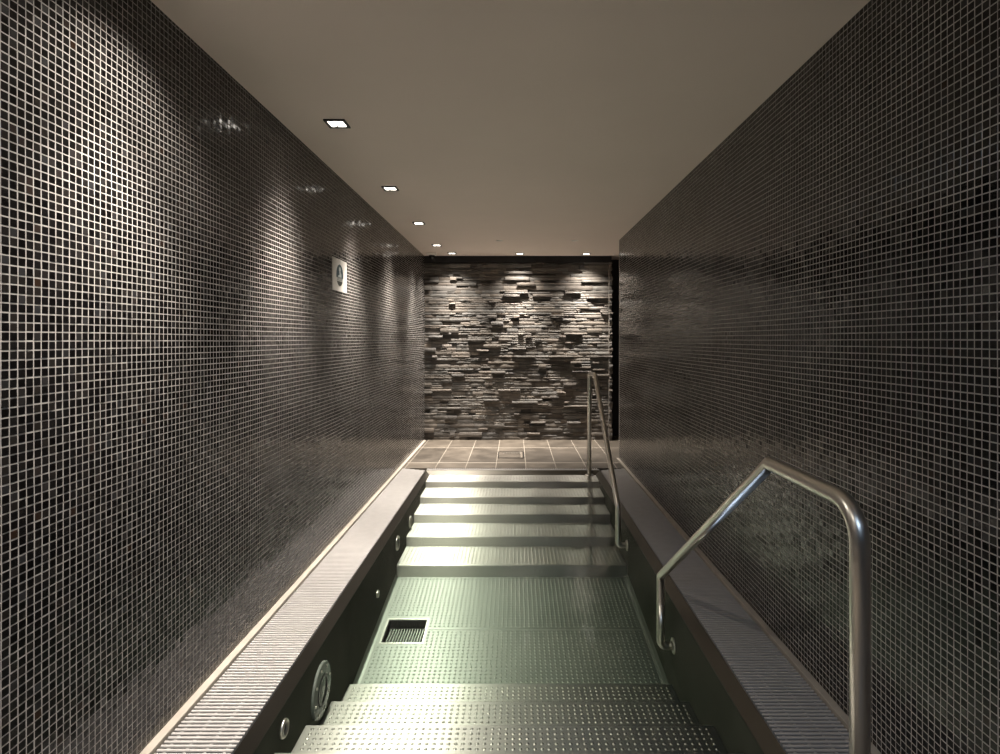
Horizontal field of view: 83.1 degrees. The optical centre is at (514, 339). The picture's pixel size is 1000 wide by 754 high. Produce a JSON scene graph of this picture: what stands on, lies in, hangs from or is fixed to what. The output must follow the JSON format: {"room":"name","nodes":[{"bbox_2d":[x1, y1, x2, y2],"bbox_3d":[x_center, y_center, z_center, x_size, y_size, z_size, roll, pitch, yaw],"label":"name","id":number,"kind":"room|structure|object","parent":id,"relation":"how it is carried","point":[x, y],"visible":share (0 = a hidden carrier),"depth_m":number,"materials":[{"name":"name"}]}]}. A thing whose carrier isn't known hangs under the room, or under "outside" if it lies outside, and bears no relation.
{"room":"indoor spa pool","nodes":[
{"label":"indoor spa pool","id":0,"kind":"room"},
{"bbox_2d":[0,0,425,753],"bbox_3d":[-1.283,0.484,3.450,0.121,3.250,9.500,0,0,0],"label":"wall","id":1,"kind":"structure","parent":0,"point":[192,412],"depth_m":1.95,"materials":[{"name":"black tile"}]},
{"bbox_2d":[140,440,425,753],"bbox_3d":[-1.206,1.363,4.440,0.032,0.032,6.300,0,0,0],"label":"baseboard","id":2,"kind":"structure","parent":1,"relation":"attached to","point":[165,732],"depth_m":2.51,"materials":[{"name":"beige stone"}]},
{"bbox_2d":[332,256,346,292],"bbox_3d":[-1.219,-0.450,3.936,0.006,0.223,0.319,0,0,0],"label":"wall sign","id":3,"kind":"object","parent":1,"relation":"attached to","point":[339,267],"visible":1,"depth_m":3.92,"materials":[{"name":"white plastic"}]},
{"bbox_2d":[150,0,869,259],"bbox_3d":[0.678,-1.201,3.390,4.043,0.120,9.620,0,0,0],"label":"ceiling","id":4,"kind":"structure","parent":0,"point":[536,127],"depth_m":2.58,"materials":[{"name":"paint"}]},
{"bbox_2d":[323,119,350,127],"bbox_3d":[-0.933,-1.137,2.966,0.110,0.008,0.110,0,0,0],"label":"recessed light","id":5,"kind":"object","parent":4,"relation":"in","point":[331,123],"visible":1,"depth_m":2.96,"materials":[{"name":"white glass"}]},
{"bbox_2d":[381,186,398,190],"bbox_3d":[-0.933,-1.137,4.235,0.110,0.008,0.110,0,0,0],"label":"recessed light","id":6,"kind":"object","parent":4,"relation":"in","point":[385,188],"visible":1,"depth_m":4.23,"materials":[{"name":"white glass"}]},
{"bbox_2d":[412,222,424,224],"bbox_3d":[-0.933,-1.137,5.500,0.110,0.008,0.110,0,0,0],"label":"recessed light","id":7,"kind":"object","parent":4,"relation":"in","point":[414,223],"visible":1,"depth_m":5.50,"materials":[{"name":"white glass"}]},
{"bbox_2d":[426,252,436,258],"bbox_3d":[-1.085,-1.101,7.400,0.140,0.080,0.140,0,0,0],"label":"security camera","id":8,"kind":"object","parent":4,"relation":"attached to","point":[431,255],"visible":1,"depth_m":7.36,"materials":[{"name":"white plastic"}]},
{"bbox_2d":[234,470,785,753],"bbox_3d":[-0.013,1.731,3.640,2.355,0.736,4.680,0,0,0],"label":"plunge pool","id":9,"kind":"object","parent":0,"point":[541,635],"visible":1,"depth_m":3.31,"materials":[{"name":"metal"}]},
{"bbox_2d":[279,718,288,738],"bbox_3d":[-0.878,1.485,2.156,0.013,0.068,0.068,0,0,0],"label":"jet","id":10,"kind":"object","parent":9,"relation":"attached to","point":[284,727],"visible":1,"depth_m":2.15,"materials":[{"name":"metal"}]},
{"bbox_2d":[154,468,424,753],"bbox_3d":[-1.058,1.381,3.643,0.253,0.045,4.665,0,0,0],"label":"overflow grating","id":11,"kind":"object","parent":9,"relation":"on","point":[218,724],"visible":0.98,"depth_m":2.50,"materials":[{"name":"plastic"}]},
{"bbox_2d":[311,660,330,720],"bbox_3d":[-0.876,1.592,2.566,0.017,0.236,0.236,0,0,0],"label":"underwater light","id":12,"kind":"object","parent":9,"relation":"attached to","point":[321,685],"visible":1,"depth_m":2.54,"materials":[{"name":"silver glass"}]},
{"bbox_2d":[396,535,399,550],"bbox_3d":[-0.878,1.529,4.248,0.013,0.108,0.108,0,0,0],"label":"jet","id":13,"kind":"object","parent":9,"relation":"attached to","point":[397,537],"visible":1,"depth_m":4.23,"materials":[{"name":"metal"}]},
{"bbox_2d":[379,618,429,643],"bbox_3d":[-0.696,1.886,3.585,0.274,0.109,0.252,0,0,0],"label":"drain","id":14,"kind":"object","parent":9,"relation":"in","point":[398,630],"depth_m":3.66,"materials":[{"name":"metal"}]},
{"bbox_2d":[409,516,411,527],"bbox_3d":[-0.878,1.539,4.770,0.013,0.104,0.104,0,0,0],"label":"jet","id":15,"kind":"object","parent":9,"relation":"attached to","point":[410,517],"visible":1,"depth_m":4.74,"materials":[{"name":"metal"}]},
{"bbox_2d":[427,468,598,469],"bbox_3d":[-0.016,1.381,5.939,1.816,0.045,0.070,0,0,0],"label":"overflow grating","id":16,"kind":"object","parent":9,"relation":"on","point":[428,468],"visible":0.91,"depth_m":5.95,"materials":[{"name":"plastic"}]},
{"bbox_2d":[585,371,627,550],"bbox_3d":[0.786,0.947,5.033,0.093,1.259,1.704,0,0,-1],"label":"handrail","id":17,"kind":"object","parent":9,"relation":"attached to","point":[618,542],"visible":1,"depth_m":4.83,"materials":[{"name":"metal"}]},
{"bbox_2d":[601,468,848,753],"bbox_3d":[1.030,1.381,3.643,0.260,0.045,4.665,0,0,0],"label":"overflow grating","id":18,"kind":"object","parent":9,"relation":"on","point":[799,720],"visible":0.89,"depth_m":2.48,"materials":[{"name":"plastic"}]},
{"bbox_2d":[656,457,870,753],"bbox_3d":[0.786,1.007,2.126,0.093,1.307,1.810,0,0,1],"label":"handrail","id":19,"kind":"object","parent":9,"relation":"attached to","point":[852,513],"visible":1,"depth_m":1.26,"materials":[{"name":"metal"}]},
{"bbox_2d":[403,436,623,470],"bbox_3d":[0.678,1.419,3.360,3.803,0.120,9.320,0,0,0],"label":"floor","id":20,"kind":"structure","parent":0,"point":[436,453],"depth_m":6.70,"materials":[{"name":"beige tile"}]},
{"bbox_2d":[498,451,523,457],"bbox_3d":[-0.043,1.355,6.670,0.305,0.007,0.380,0,0,0],"label":"floor drain","id":21,"kind":"object","parent":20,"relation":"on","point":[501,454],"visible":1,"depth_m":6.67,"materials":[{"name":"silver metal"}]},
{"bbox_2d":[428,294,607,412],"bbox_3d":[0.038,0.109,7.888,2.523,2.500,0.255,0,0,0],"label":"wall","id":22,"kind":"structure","parent":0,"point":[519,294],"depth_m":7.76,"materials":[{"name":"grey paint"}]},
{"bbox_2d":[424,256,611,263],"bbox_3d":[0.049,-1.097,7.707,2.543,0.089,0.104,0,0,0],"label":"trim","id":23,"kind":"structure","parent":22,"relation":"attached to","point":[438,259],"depth_m":7.66,"materials":[{"name":"grey paint"}]},
{"bbox_2d":[424,262,612,440],"bbox_3d":[0.052,0.155,7.677,2.550,2.409,0.166,0,0,0],"label":"wall","id":24,"kind":"structure","parent":0,"point":[462,402],"depth_m":7.69,"materials":[{"name":"stone"}]},
{"bbox_2d":[611,260,618,435],"bbox_3d":[2.010,0.109,7.265,1.380,2.500,1.870,0,0,0],"label":"wall","id":25,"kind":"structure","parent":0,"point":[615,263],"depth_m":8.02,"materials":[{"name":"grey paint"}]},
{"bbox_2d":[619,0,999,753],"bbox_3d":[1.305,0.484,2.575,0.221,3.250,7.750,0,0,0],"label":"wall","id":26,"kind":"structure","parent":0,"point":[818,295],"depth_m":2.00,"materials":[{"name":"black tile"}]},
{"bbox_2d":[616,458,880,753],"bbox_3d":[1.180,1.363,3.870,0.030,0.032,5.160,0,0,0],"label":"baseboard","id":27,"kind":"structure","parent":26,"relation":"attached to","point":[824,696],"depth_m":2.61,"materials":[{"name":"grey tile"}]}
]}

